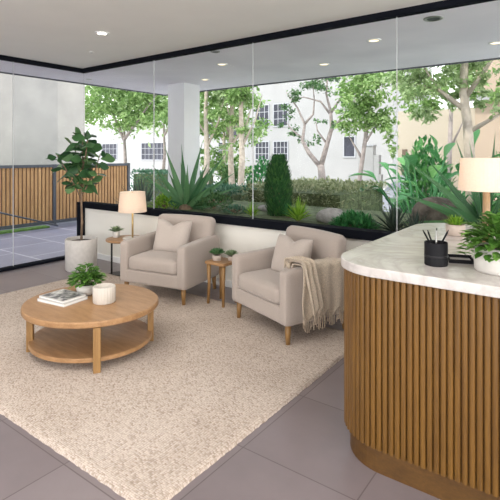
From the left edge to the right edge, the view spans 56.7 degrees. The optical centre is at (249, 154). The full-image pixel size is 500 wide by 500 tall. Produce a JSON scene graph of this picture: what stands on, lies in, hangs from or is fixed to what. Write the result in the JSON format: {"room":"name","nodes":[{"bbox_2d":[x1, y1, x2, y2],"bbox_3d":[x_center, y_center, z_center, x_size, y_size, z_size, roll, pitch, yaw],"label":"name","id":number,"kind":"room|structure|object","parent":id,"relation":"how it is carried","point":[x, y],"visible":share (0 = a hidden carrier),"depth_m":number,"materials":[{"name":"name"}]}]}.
{"room":"reception lobby","nodes":[
{"label":"reception lobby","id":0,"kind":"room"},
{"bbox_2d":[0,255,64,271],"bbox_3d":[-4.628,1.482,4.052,0.120,0.035,7.020,0,0,36],"label":"trim","id":1,"kind":"structure","parent":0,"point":[44,261],"depth_m":6.25,"materials":[{"name":"black metal"}]},
{"bbox_2d":[0,259,440,499],"bbox_3d":[-0.930,1.575,1.383,9.340,0.150,7.320,0,0,36],"label":"floor","id":2,"kind":"structure","parent":0,"point":[303,451],"depth_m":2.25,"materials":[{"name":"tile"}]},
{"bbox_2d":[46,127,114,272],"bbox_3d":[-2.244,0.564,6.090,0.779,1.871,0.578,0,0,9],"label":"fig tree","id":3,"kind":"object","parent":2,"relation":"on","point":[81,249],"visible":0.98,"depth_m":6.01,"materials":[{"name":"green plant"}]},
{"bbox_2d":[106,235,139,275],"bbox_3d":[-1.545,1.267,5.760,0.480,0.466,0.480,0,0,36],"label":"side table","id":4,"kind":"object","parent":2,"relation":"on","point":[111,240],"visible":0.46,"depth_m":5.77,"materials":[{"name":"brown wood"}]},
{"bbox_2d":[109,225,123,237],"bbox_3d":[-1.678,0.959,5.822,0.209,0.150,0.181,0,0,-18],"label":"potted plant","id":5,"kind":"object","parent":4,"relation":"on","point":[116,230],"visible":1,"depth_m":5.80,"materials":[{"name":"green plant"}]},
{"bbox_2d":[118,191,146,239],"bbox_3d":[-1.449,0.744,5.713,0.344,0.580,0.344,0,0,16],"label":"table lamp","id":6,"kind":"object","parent":4,"relation":"on","point":[132,202],"visible":0.83,"depth_m":5.59,"materials":[{"name":"beige fabric"}]},
{"bbox_2d":[0,271,343,499],"bbox_3d":[-1.176,1.490,3.927,3.608,0.018,2.326,0,0,36],"label":"rug","id":7,"kind":"object","parent":2,"relation":"on","point":[155,417],"visible":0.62,"depth_m":2.95,"materials":[{"name":"carpet"}]},
{"bbox_2d":[21,284,158,373],"bbox_3d":[-1.228,1.306,3.599,1.032,0.352,0.962,0,0,36],"label":"coffee table","id":8,"kind":"object","parent":7,"relation":"on","point":[85,331],"visible":0.9,"depth_m":3.41,"materials":[{"name":"brown wood"}]},
{"bbox_2d":[37,296,87,306],"bbox_3d":[-1.458,1.119,3.606,0.300,0.022,0.230,0,0,28],"label":"book","id":9,"kind":"object","parent":8,"relation":"on","point":[83,298],"visible":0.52,"depth_m":3.52,"materials":[{"name":"paper"}]},
{"bbox_2d":[39,289,85,303],"bbox_3d":[-1.460,1.099,3.612,0.285,0.018,0.215,0,0,31],"label":"book","id":10,"kind":"object","parent":9,"relation":"on","point":[62,296],"visible":1,"depth_m":3.59,"materials":[{"name":"paper"}]},
{"bbox_2d":[66,262,106,295],"bbox_3d":[-1.328,1.003,3.762,0.337,0.254,0.324,0,0,36],"label":"potted plant","id":11,"kind":"object","parent":8,"relation":"on","point":[85,286],"visible":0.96,"depth_m":3.72,"materials":[{"name":"green plant"}]},
{"bbox_2d":[28,319,151,362],"bbox_3d":[-1.228,1.411,3.599,0.929,0.032,0.866,0,0,36],"label":"shelf","id":12,"kind":"object","parent":8,"relation":"attached to","point":[57,345],"depth_m":3.44,"materials":[{"name":"brown wood"}]},
{"bbox_2d":[93,283,115,304],"bbox_3d":[-1.122,1.068,3.564,0.169,0.124,0.169,0,0,36],"label":"candle holder","id":13,"kind":"object","parent":8,"relation":"on","point":[103,293],"visible":1,"depth_m":3.50,"materials":[{"name":"ceramic"}]},
{"bbox_2d":[120,214,218,304],"bbox_3d":[-0.852,1.080,5.008,0.824,0.806,0.739,0,0,25],"label":"armchair","id":14,"kind":"object","parent":7,"relation":"on","point":[185,269],"visible":0.84,"depth_m":4.79,"materials":[{"name":"fabric"}]},
{"bbox_2d":[129,250,176,274],"bbox_3d":[-0.894,1.125,4.920,0.625,0.187,0.541,0,0,25],"label":"seat cushion","id":15,"kind":"object","parent":14,"relation":"on","point":[141,262],"depth_m":4.72,"materials":[{"name":"fabric"}]},
{"bbox_2d":[153,219,191,252],"bbox_3d":[-0.845,0.887,5.023,0.440,0.351,0.196,0,0,25],"label":"cushion","id":16,"kind":"object","parent":14,"relation":"on","point":[168,237],"visible":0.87,"depth_m":4.96,"materials":[{"name":"fabric"}]},
{"bbox_2d":[205,257,236,307],"bbox_3d":[-0.280,1.270,4.645,0.250,0.426,0.240,0,0,38],"label":"side table","id":17,"kind":"object","parent":7,"relation":"on","point":[224,262],"visible":0.62,"depth_m":4.60,"materials":[{"name":"brown wood"}]},
{"bbox_2d":[210,248,224,260],"bbox_3d":[-0.331,0.997,4.652,0.176,0.120,0.174,0,0,36],"label":"potted plant","id":18,"kind":"object","parent":17,"relation":"on","point":[217,256],"visible":1,"depth_m":4.62,"materials":[{"name":"green plant"}]},
{"bbox_2d":[224,250,236,260],"bbox_3d":[-0.187,1.006,4.645,0.152,0.103,0.151,0,0,36],"label":"potted plant","id":19,"kind":"object","parent":17,"relation":"on","point":[230,253],"visible":0.89,"depth_m":4.62,"materials":[{"name":"green plant"}]},
{"bbox_2d":[232,225,346,344],"bbox_3d":[0.349,1.080,4.088,0.739,0.806,0.824,0,0,-34],"label":"armchair","id":20,"kind":"object","parent":7,"relation":"on","point":[275,295],"visible":0.6,"depth_m":3.94,"materials":[{"name":"fabric"}]},
{"bbox_2d":[239,268,279,304],"bbox_3d":[0.268,1.125,4.035,0.541,0.187,0.625,0,0,-34],"label":"seat cushion","id":21,"kind":"object","parent":20,"relation":"on","point":[261,286],"depth_m":3.92,"materials":[{"name":"fabric"}]},
{"bbox_2d":[271,233,312,271],"bbox_3d":[0.365,0.897,4.093,0.195,0.342,0.429,0,0,-38],"label":"cushion","id":22,"kind":"object","parent":20,"relation":"on","point":[285,246],"visible":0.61,"depth_m":4.06,"materials":[{"name":"fabric"}]},
{"bbox_2d":[284,255,343,332],"bbox_3d":[0.579,1.113,3.806,0.583,0.592,0.250,0,0,-34],"label":"throw blanket","id":23,"kind":"object","parent":20,"relation":"on","point":[323,279],"visible":0.91,"depth_m":3.72,"materials":[{"name":"fabric"}]},
{"bbox_2d":[341,223,499,499],"bbox_3d":[1.832,1.012,2.296,2.380,0.975,1.730,0,0,36],"label":"reception desk","id":24,"kind":"object","parent":2,"relation":"on","point":[422,341],"visible":0.96,"depth_m":2.04,"materials":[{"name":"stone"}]},
{"bbox_2d":[341,223,499,297],"bbox_3d":[1.832,0.548,2.296,2.380,0.047,1.730,0,0,36],"label":"countertop","id":25,"kind":"structure","parent":24,"relation":"on","point":[398,256],"depth_m":2.24,"materials":[{"name":"stone"}]},
{"bbox_2d":[424,240,447,266],"bbox_3d":[0.890,0.470,2.215,0.109,0.110,0.109,0,0,36],"label":"pen holder","id":26,"kind":"object","parent":24,"relation":"on","point":[435,255],"visible":0.96,"depth_m":2.17,"materials":[{"name":"black plastic"}]},
{"bbox_2d":[443,214,464,236],"bbox_3d":[1.340,0.457,3.042,0.212,0.136,0.184,0,0,-33],"label":"potted plant","id":27,"kind":"object","parent":24,"relation":"on","point":[454,225],"visible":0.92,"depth_m":3.00,"materials":[{"name":"green plant"}]},
{"bbox_2d":[448,254,473,263],"bbox_3d":[1.031,0.510,2.272,0.110,0.030,0.070,0,0,16],"label":"tray","id":28,"kind":"object","parent":24,"relation":"on","point":[452,258],"visible":0.88,"depth_m":2.25,"materials":[{"name":"black plastic"}]},
{"bbox_2d":[456,209,499,275],"bbox_3d":[1.127,0.385,2.090,0.372,0.280,0.365,0,0,36],"label":"potted plant","id":29,"kind":"object","parent":24,"relation":"on","point":[486,254],"visible":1,"depth_m":2.05,"materials":[{"name":"green plant"}]},
{"bbox_2d":[458,158,499,241],"bbox_3d":[1.351,0.271,2.645,0.300,0.508,0.300,0,0,16],"label":"table lamp","id":30,"kind":"object","parent":24,"relation":"on","point":[475,174],"visible":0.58,"depth_m":2.54,"materials":[{"name":"beige fabric"}]},
{"bbox_2d":[0,0,442,67],"bbox_3d":[-0.926,-1.425,1.305,9.240,0.280,7.200,0,0,36],"label":"ceiling","id":31,"kind":"structure","parent":0,"point":[61,32],"depth_m":4.46,"materials":[{"name":"paint"}]},
{"bbox_2d":[95,31,108,34],"bbox_3d":[-1.557,-1.286,4.872,0.149,0.022,0.149,0,0,36],"label":"recessed light","id":32,"kind":"object","parent":31,"relation":"in","point":[96,32],"visible":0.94,"depth_m":4.86,"materials":[{"name":"paint"}]},
{"bbox_2d":[0,0,495,72],"bbox_3d":[-0.939,-1.258,1.396,9.170,0.055,7.130,0,0,36],"label":"trim","id":33,"kind":"structure","parent":31,"relation":"attached to","point":[445,4],"depth_m":4.84,"materials":[{"name":"black metal"}]},
{"bbox_2d":[85,208,371,280],"bbox_3d":[1.269,1.143,4.234,9.190,0.715,0.120,0,0,36],"label":"wall","id":34,"kind":"structure","parent":0,"point":[98,223],"depth_m":6.03,"materials":[{"name":"paint"}]},
{"bbox_2d":[77,201,87,235],"bbox_3d":[-2.505,1.100,6.935,0.090,0.800,0.140,0,0,36],"label":"trim","id":35,"kind":"structure","parent":34,"relation":"attached to","point":[78,203],"depth_m":6.88,"materials":[{"name":"black metal"}]},
{"bbox_2d":[97,253,231,287],"bbox_3d":[1.187,1.462,4.208,9.090,0.075,0.020,0,0,36],"label":"baseboard","id":36,"kind":"structure","parent":34,"relation":"attached to","point":[228,283],"depth_m":6.45,"materials":[{"name":"paint"}]},
{"bbox_2d":[13,17,396,265],"bbox_3d":[-0.988,0.117,4.189,9.770,2.705,3.790,0,0,1],"label":"trim","id":37,"kind":"structure","parent":34,"relation":"attached to","point":[396,17],"depth_m":6.01,"materials":[{"name":"grey metal"}]},
{"bbox_2d":[83,201,394,240],"bbox_3d":[1.210,0.743,4.238,9.090,0.085,0.145,0,0,36],"label":"window sill","id":38,"kind":"structure","parent":34,"relation":"on","point":[347,232],"depth_m":4.96,"materials":[{"name":"black metal"}]},
{"bbox_3d":[0.323,-1.685,1.564,13.340,0.160,10.900,0,0,36],"label":"roof","id":39,"kind":"structure","parent":0,"visible":0},
{"bbox_2d":[0,0,499,94],"bbox_3d":[0.610,-1.430,1.986,13.380,0.270,9.920,0,0,36],"label":"soffit","id":40,"kind":"object","parent":39,"relation":"attached to","point":[464,33],"depth_m":6.15,"materials":[{"name":"paint"}]},
{"bbox_2d":[367,38,381,41],"bbox_3d":[1.398,-1.296,5.218,0.163,0.022,0.163,0,0,36],"label":"soffit light","id":41,"kind":"object","parent":40,"relation":"attached to","point":[372,39],"visible":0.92,"depth_m":5.20,"materials":[{"name":"paint"}]},
{"bbox_2d":[423,15,442,21],"bbox_3d":[1.736,-1.296,4.387,0.180,0.022,0.180,0,0,36],"label":"soffit light","id":42,"kind":"object","parent":40,"relation":"attached to","point":[429,18],"visible":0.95,"depth_m":4.38,"materials":[{"name":"grey metal"}]},
{"bbox_2d":[488,41,499,44],"bbox_3d":[2.836,-1.296,5.337,0.163,0.022,0.163,0,0,36],"label":"soffit light","id":43,"kind":"object","parent":40,"relation":"attached to","point":[493,42],"visible":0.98,"depth_m":5.34,"materials":[{"name":"paint"}]},
{"bbox_2d":[0,58,499,95],"bbox_3d":[0.606,-1.440,2.007,13.410,0.330,9.950,0,0,36],"label":"trim","id":44,"kind":"structure","parent":39,"relation":"attached to","point":[491,58],"depth_m":7.66,"materials":[{"name":"metal"}]},
{"label":"outside","id":45,"kind":"structure","parent":0,"visible":0},
{"bbox_2d":[0,220,76,267],"bbox_3d":[-5.460,1.685,6.022,3.560,0.330,13.200,0,0,36],"label":"terrace","id":46,"kind":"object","parent":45,"point":[46,243],"depth_m":7.95,"materials":[{"name":"tile"}]},
{"bbox_2d":[0,225,49,233],"bbox_3d":[-7.306,1.502,5.645,0.220,0.035,10.200,0,0,36],"label":"grass verge","id":47,"kind":"structure","parent":46,"relation":"on","point":[41,226],"depth_m":9.31,"materials":[{"name":"green plant"}]},
{"bbox_2d":[0,212,57,225],"bbox_3d":[-4.976,0.931,8.244,0.036,1.177,3.361,0,0,36],"label":"handrail","id":48,"kind":"object","parent":46,"relation":"on","point":[0,212],"visible":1,"depth_m":9.09,"materials":[{"name":"metal"}]},
{"bbox_2d":[0,163,129,229],"bbox_3d":[-6.622,0.860,6.856,0.070,1.320,12.030,0,0,36],"label":"fence","id":49,"kind":"object","parent":46,"relation":"on","point":[38,195],"visible":0.61,"depth_m":9.87,"materials":[{"name":"wood"}]},
{"bbox_2d":[114,173,164,203],"bbox_3d":[-2.419,0.952,10.265,1.562,1.176,1.416,0,0,13],"label":"agave","id":50,"kind":"object","parent":46,"relation":"on","point":[149,195],"visible":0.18,"depth_m":10.19,"materials":[{"name":"green plant"}]},
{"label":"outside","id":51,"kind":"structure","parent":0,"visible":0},
{"bbox_2d":[130,175,383,190],"bbox_3d":[9.597,2.000,55.072,130.000,0.200,140.000,0,0,36],"label":"ground","id":52,"kind":"structure","parent":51,"point":[215,179],"depth_m":33.85,"materials":[{"name":"grey concrete"}]},
{"bbox_2d":[0,73,84,164],"bbox_3d":[-12.429,-2.050,6.737,4.000,7.900,20.070,0,0,36],"label":"wall","id":53,"kind":"structure","parent":52,"relation":"on","point":[46,112],"depth_m":12.43,"materials":[{"name":"white paint"}]},
{"bbox_2d":[85,85,167,162],"bbox_3d":[-6.012,-1.372,21.151,6.891,6.575,5.645,0,0,7],"label":"tree","id":54,"kind":"object","parent":52,"relation":"on","point":[98,94],"visible":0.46,"depth_m":20.68,"materials":[{"name":"green plant"}]},
{"bbox_2d":[94,94,226,173],"bbox_3d":[-5.053,-1.657,27.392,9.829,7.139,6.536,0,0,44],"label":"tree","id":55,"kind":"object","parent":52,"relation":"on","point":[165,130],"visible":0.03,"depth_m":27.30,"materials":[{"name":"green plant"}]},
{"bbox_2d":[85,118,246,177],"bbox_3d":[-6.563,-0.700,47.079,23.500,5.200,8.060,0,0,36],"label":"house","id":56,"kind":"structure","parent":52,"relation":"on","point":[139,154],"depth_m":45.27,"materials":[{"name":"white paint"}]},
{"bbox_2d":[130,168,215,199],"bbox_3d":[-3.280,1.264,19.126,4.413,1.459,1.348,0,0,36],"label":"hedge","id":57,"kind":"object","parent":52,"relation":"on","point":[148,173],"visible":0.27,"depth_m":19.29,"materials":[{"name":"green plant"}]},
{"bbox_2d":[200,89,231,183],"bbox_3d":[-1.617,-1.196,17.352,2.404,6.213,1.842,0,0,36],"label":"slim tree","id":58,"kind":"object","parent":52,"relation":"on","point":[208,102],"visible":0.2,"depth_m":17.31,"materials":[{"name":"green plant"}]},
{"bbox_2d":[201,182,256,200],"bbox_3d":[-0.525,1.256,9.293,1.506,1.438,1.452,0,0,36],"label":"hedge","id":59,"kind":"object","parent":52,"relation":"on","point":[237,194],"visible":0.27,"depth_m":8.91,"materials":[{"name":"green plant"}]},
{"bbox_2d":[214,161,248,184],"bbox_3d":[-0.782,1.100,18.952,1.851,1.754,1.895,0,0,36],"label":"shrub","id":60,"kind":"object","parent":52,"relation":"on","point":[224,175],"visible":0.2,"depth_m":18.81,"materials":[{"name":"green plant"}]},
{"bbox_2d":[210,89,260,183],"bbox_3d":[-0.628,-1.297,17.334,2.096,6.409,2.099,0,0,2],"label":"slim tree","id":61,"kind":"object","parent":52,"relation":"on","point":[229,158],"visible":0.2,"depth_m":17.34,"materials":[{"name":"green plant"}]},
{"bbox_2d":[200,90,273,184],"bbox_3d":[-1.097,-1.340,22.216,3.653,6.494,4.587,0,0,-40],"label":"tree","id":62,"kind":"object","parent":52,"relation":"on","point":[213,162],"visible":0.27,"depth_m":21.96,"materials":[{"name":"green plant"}]},
{"bbox_2d":[207,86,267,190],"bbox_3d":[-0.190,-1.097,16.463,1.958,6.009,2.361,0,0,-39],"label":"slim tree","id":63,"kind":"object","parent":52,"relation":"on","point":[242,94],"visible":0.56,"depth_m":16.30,"materials":[{"name":"green plant"}]},
{"bbox_2d":[245,155,268,189],"bbox_3d":[0.510,0.982,18.532,1.902,1.962,1.879,0,0,36],"label":"shrub","id":64,"kind":"object","parent":52,"relation":"on","point":[263,167],"visible":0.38,"depth_m":18.36,"materials":[{"name":"green plant"}]},
{"bbox_2d":[236,176,391,210],"bbox_3d":[1.217,1.192,8.501,2.261,1.578,2.286,0,0,36],"label":"hedge","id":65,"kind":"object","parent":52,"relation":"on","point":[333,193],"visible":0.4,"depth_m":7.89,"materials":[{"name":"green plant"}]},
{"bbox_2d":[277,76,356,182],"bbox_3d":[2.864,-0.818,19.166,3.661,5.443,1.624,0,0,27],"label":"tree","id":66,"kind":"object","parent":52,"relation":"on","point":[314,85],"visible":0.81,"depth_m":19.03,"materials":[{"name":"grey plant"}]},
{"bbox_2d":[247,67,431,187],"bbox_3d":[6.341,-2.475,32.612,10.950,8.750,8.600,0,0,36],"label":"building","id":67,"kind":"structure","parent":52,"relation":"on","point":[341,160],"depth_m":29.44,"materials":[{"name":"white paint"}]},
{"bbox_2d":[348,145,382,187],"bbox_3d":[4.537,0.750,18.219,1.350,2.300,0.360,0,0,36],"label":"wall","id":68,"kind":"structure","parent":52,"relation":"on","point":[371,159],"depth_m":17.93,"materials":[{"name":"white paint"}]},
{"bbox_2d":[327,71,415,182],"bbox_3d":[3.816,-0.879,14.580,2.925,5.565,2.704,0,0,43],"label":"tree","id":69,"kind":"object","parent":52,"relation":"on","point":[381,121],"visible":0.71,"depth_m":14.45,"materials":[{"name":"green plant"}]},
{"bbox_2d":[349,155,418,212],"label":"banana plant","id":70,"kind":"object","parent":52,"relation":"on","point":[406,159],"depth_m":8.93,"materials":[{"name":"green plant"}]},
{"bbox_2d":[383,175,422,211],"bbox_3d":[4.365,1.340,14.114,0.988,1.120,8.147,0,0,27],"label":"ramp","id":71,"kind":"object","parent":52,"relation":"on","point":[398,183],"visible":0.14,"depth_m":14.66,"materials":[{"name":"concrete"}]},
{"bbox_2d":[383,164,428,203],"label":"banana plant","id":72,"kind":"object","parent":52,"relation":"on","point":[412,182],"depth_m":9.57,"materials":[{"name":"green plant"}]},
{"bbox_2d":[387,135,457,212],"bbox_3d":[4.012,0.754,10.582,1.845,2.450,1.886,0,0,36],"label":"shrub","id":73,"kind":"object","parent":52,"relation":"on","point":[424,164],"visible":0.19,"depth_m":10.42,"materials":[{"name":"green plant"}]},
{"bbox_2d":[424,134,440,164],"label":"banana plant","id":74,"kind":"object","parent":52,"relation":"on","point":[435,153],"depth_m":9.71,"materials":[{"name":"green plant"}]},
{"bbox_2d":[398,107,474,193],"bbox_3d":[10.705,0.100,18.785,7.100,3.600,7.060,0,0,36],"label":"house","id":75,"kind":"structure","parent":52,"relation":"on","point":[408,131],"depth_m":17.25,"materials":[{"name":"beige paint"}]},
{"bbox_2d":[380,60,499,203],"bbox_3d":[3.877,-0.352,8.308,2.800,4.504,2.509,0,0,0],"label":"tree","id":76,"kind":"object","parent":52,"relation":"on","point":[409,89],"visible":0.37,"depth_m":8.28,"materials":[{"name":"green plant"}]},
{"bbox_2d":[428,142,458,196],"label":"banana plant","id":77,"kind":"object","parent":52,"relation":"on","point":[447,147],"depth_m":8.72,"materials":[{"name":"green plant"}]},
{"bbox_2d":[403,62,499,180],"bbox_3d":[5.271,-0.872,11.805,2.154,5.548,2.879,0,0,-39],"label":"tree","id":78,"kind":"object","parent":52,"relation":"on","point":[425,102],"visible":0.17,"depth_m":11.83,"materials":[{"name":"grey plant"}]},
{"bbox_2d":[455,163,459,175],"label":"banana plant","id":79,"kind":"object","parent":52,"relation":"on","point":[457,166],"depth_m":9.56,"materials":[{"name":"green plant"}]},
{"bbox_2d":[473,129,479,147],"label":"banana plant","id":80,"kind":"object","parent":52,"relation":"on","point":[476,134],"depth_m":10.11,"materials":[{"name":"green plant"}]},
{"bbox_2d":[469,59,499,200],"bbox_3d":[10.150,-1.100,12.985,7.200,6.000,2.250,0,0,36],"label":"house","id":81,"kind":"structure","parent":52,"relation":"on","point":[484,144],"depth_m":14.03,"materials":[{"name":"brown paint"}]},
{"bbox_3d":[3.900,1.370,3.765,14.200,1.060,2.210,0,0,36],"label":"garden bed","id":82,"kind":"object","parent":52,"relation":"on","visible":0},
{"bbox_2d":[168,83,199,191],"bbox_3d":[-1.222,-0.247,8.554,0.410,2.095,0.410,0,0,36],"label":"column","id":83,"kind":"structure","parent":82,"relation":"on","point":[183,98],"depth_m":8.40,"materials":[{"name":"paint"}]},
{"bbox_2d":[262,153,292,215],"bbox_3d":[0.376,0.415,6.184,0.436,0.897,0.430,0,0,36],"label":"conifer","id":84,"kind":"object","parent":82,"relation":"on","point":[278,180],"visible":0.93,"depth_m":6.06,"materials":[{"name":"green plant"}]},
{"bbox_2d":[146,200,410,230],"bbox_3d":[3.906,0.820,3.766,14.090,0.040,2.100,0,0,36],"label":"planting","id":85,"kind":"object","parent":82,"relation":"on","point":[313,210],"visible":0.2,"depth_m":6.44,"materials":[{"name":"green plant"}]},
{"bbox_2d":[147,193,178,208],"bbox_3d":[-1.267,0.699,6.921,0.571,0.282,0.555,0,0,36],"label":"shrub","id":86,"kind":"object","parent":85,"relation":"on","point":[161,202],"visible":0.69,"depth_m":6.79,"materials":[{"name":"green plant"}]},
{"bbox_2d":[144,142,236,209],"bbox_3d":[-0.876,0.306,6.925,1.394,1.049,0.632,0,0,6],"label":"agave","id":87,"kind":"object","parent":85,"relation":"on","point":[185,194],"visible":0.93,"depth_m":6.83,"materials":[{"name":"green plant"}]},
{"bbox_2d":[192,190,235,210],"bbox_3d":[-0.534,0.668,6.921,0.780,0.344,0.793,0,0,36],"label":"shrub","id":88,"kind":"object","parent":85,"relation":"on","point":[218,196],"visible":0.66,"depth_m":6.79,"materials":[{"name":"green plant"}]},
{"bbox_2d":[221,204,247,214],"bbox_3d":[-0.201,0.756,6.420,0.430,0.167,0.455,0,0,36],"label":"shrub","id":89,"kind":"object","parent":85,"relation":"on","point":[236,208],"visible":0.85,"depth_m":6.39,"materials":[{"name":"green plant"}]},
{"bbox_2d":[243,200,262,216],"bbox_3d":[0.031,0.695,6.019,0.278,0.270,0.311,0,0,-3],"label":"grass tuft","id":90,"kind":"object","parent":85,"relation":"on","point":[249,210],"visible":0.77,"depth_m":5.99,"materials":[{"name":"green plant"}]},
{"bbox_2d":[257,204,266,210],"bbox_3d":[0.290,0.778,6.692,0.406,0.121,0.250,0,0,36],"label":"rock","id":91,"kind":"object","parent":85,"relation":"on","point":[261,207],"visible":0.22,"depth_m":6.64,"materials":[{"name":"grey stone"}]},
{"bbox_2d":[279,201,294,217],"bbox_3d":[0.504,0.695,5.908,0.318,0.271,0.299,0,0,36],"label":"grass tuft","id":92,"kind":"object","parent":85,"relation":"on","point":[287,204],"visible":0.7,"depth_m":5.89,"materials":[{"name":"green plant"}]},
{"bbox_2d":[283,197,310,220],"bbox_3d":[0.570,0.650,5.608,0.423,0.359,0.392,0,0,36],"label":"grass tuft","id":93,"kind":"object","parent":85,"relation":"on","point":[297,214],"visible":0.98,"depth_m":5.57,"materials":[{"name":"green plant"}]},
{"bbox_2d":[327,209,381,229],"bbox_3d":[1.131,0.712,5.039,0.653,0.262,0.671,0,0,36],"label":"fern","id":94,"kind":"object","parent":85,"relation":"on","point":[356,220],"visible":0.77,"depth_m":4.94,"materials":[{"name":"green plant"}]},
{"bbox_2d":[371,201,415,231],"bbox_3d":[1.514,0.636,4.823,0.614,0.389,0.501,0,0,36],"label":"agave","id":95,"kind":"object","parent":85,"relation":"on","point":[391,220],"visible":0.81,"depth_m":4.80,"materials":[{"name":"green plant"}]},
{"bbox_2d":[394,208,433,228],"bbox_3d":[1.609,0.669,4.553,0.466,0.321,0.448,0,0,-23],"label":"agave","id":96,"kind":"object","parent":85,"relation":"on","point":[415,220],"visible":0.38,"depth_m":4.57,"materials":[{"name":"green plant"}]},
{"bbox_2d":[468,192,496,215],"bbox_3d":[2.796,0.542,5.518,0.578,0.575,0.632,0,0,3],"label":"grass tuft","id":97,"kind":"object","parent":85,"relation":"on","point":[472,204],"visible":0.04,"depth_m":5.52,"materials":[{"name":"green plant"}]},
{"bbox_2d":[316,208,342,223],"bbox_3d":[0.967,0.750,5.546,0.348,0.235,0.291,0,0,36],"label":"rock","id":98,"kind":"object","parent":82,"relation":"on","point":[324,215],"visible":0.65,"depth_m":5.45,"materials":[{"name":"grey stone"}]},
{"bbox_2d":[410,197,457,221],"bbox_3d":[2.122,0.676,5.281,0.580,0.409,0.466,0,0,36],"label":"boulder","id":99,"kind":"object","parent":82,"relation":"on","point":[430,212],"visible":0.3,"depth_m":5.13,"materials":[{"name":"stone"}]},
{"bbox_2d":[398,131,499,224],"bbox_3d":[2.353,0.316,4.697,1.635,1.127,0.585,0,0,7],"label":"plant","id":100,"kind":"object","parent":82,"relation":"on","point":[464,210],"visible":0.38,"depth_m":4.79,"materials":[{"name":"green plant"}]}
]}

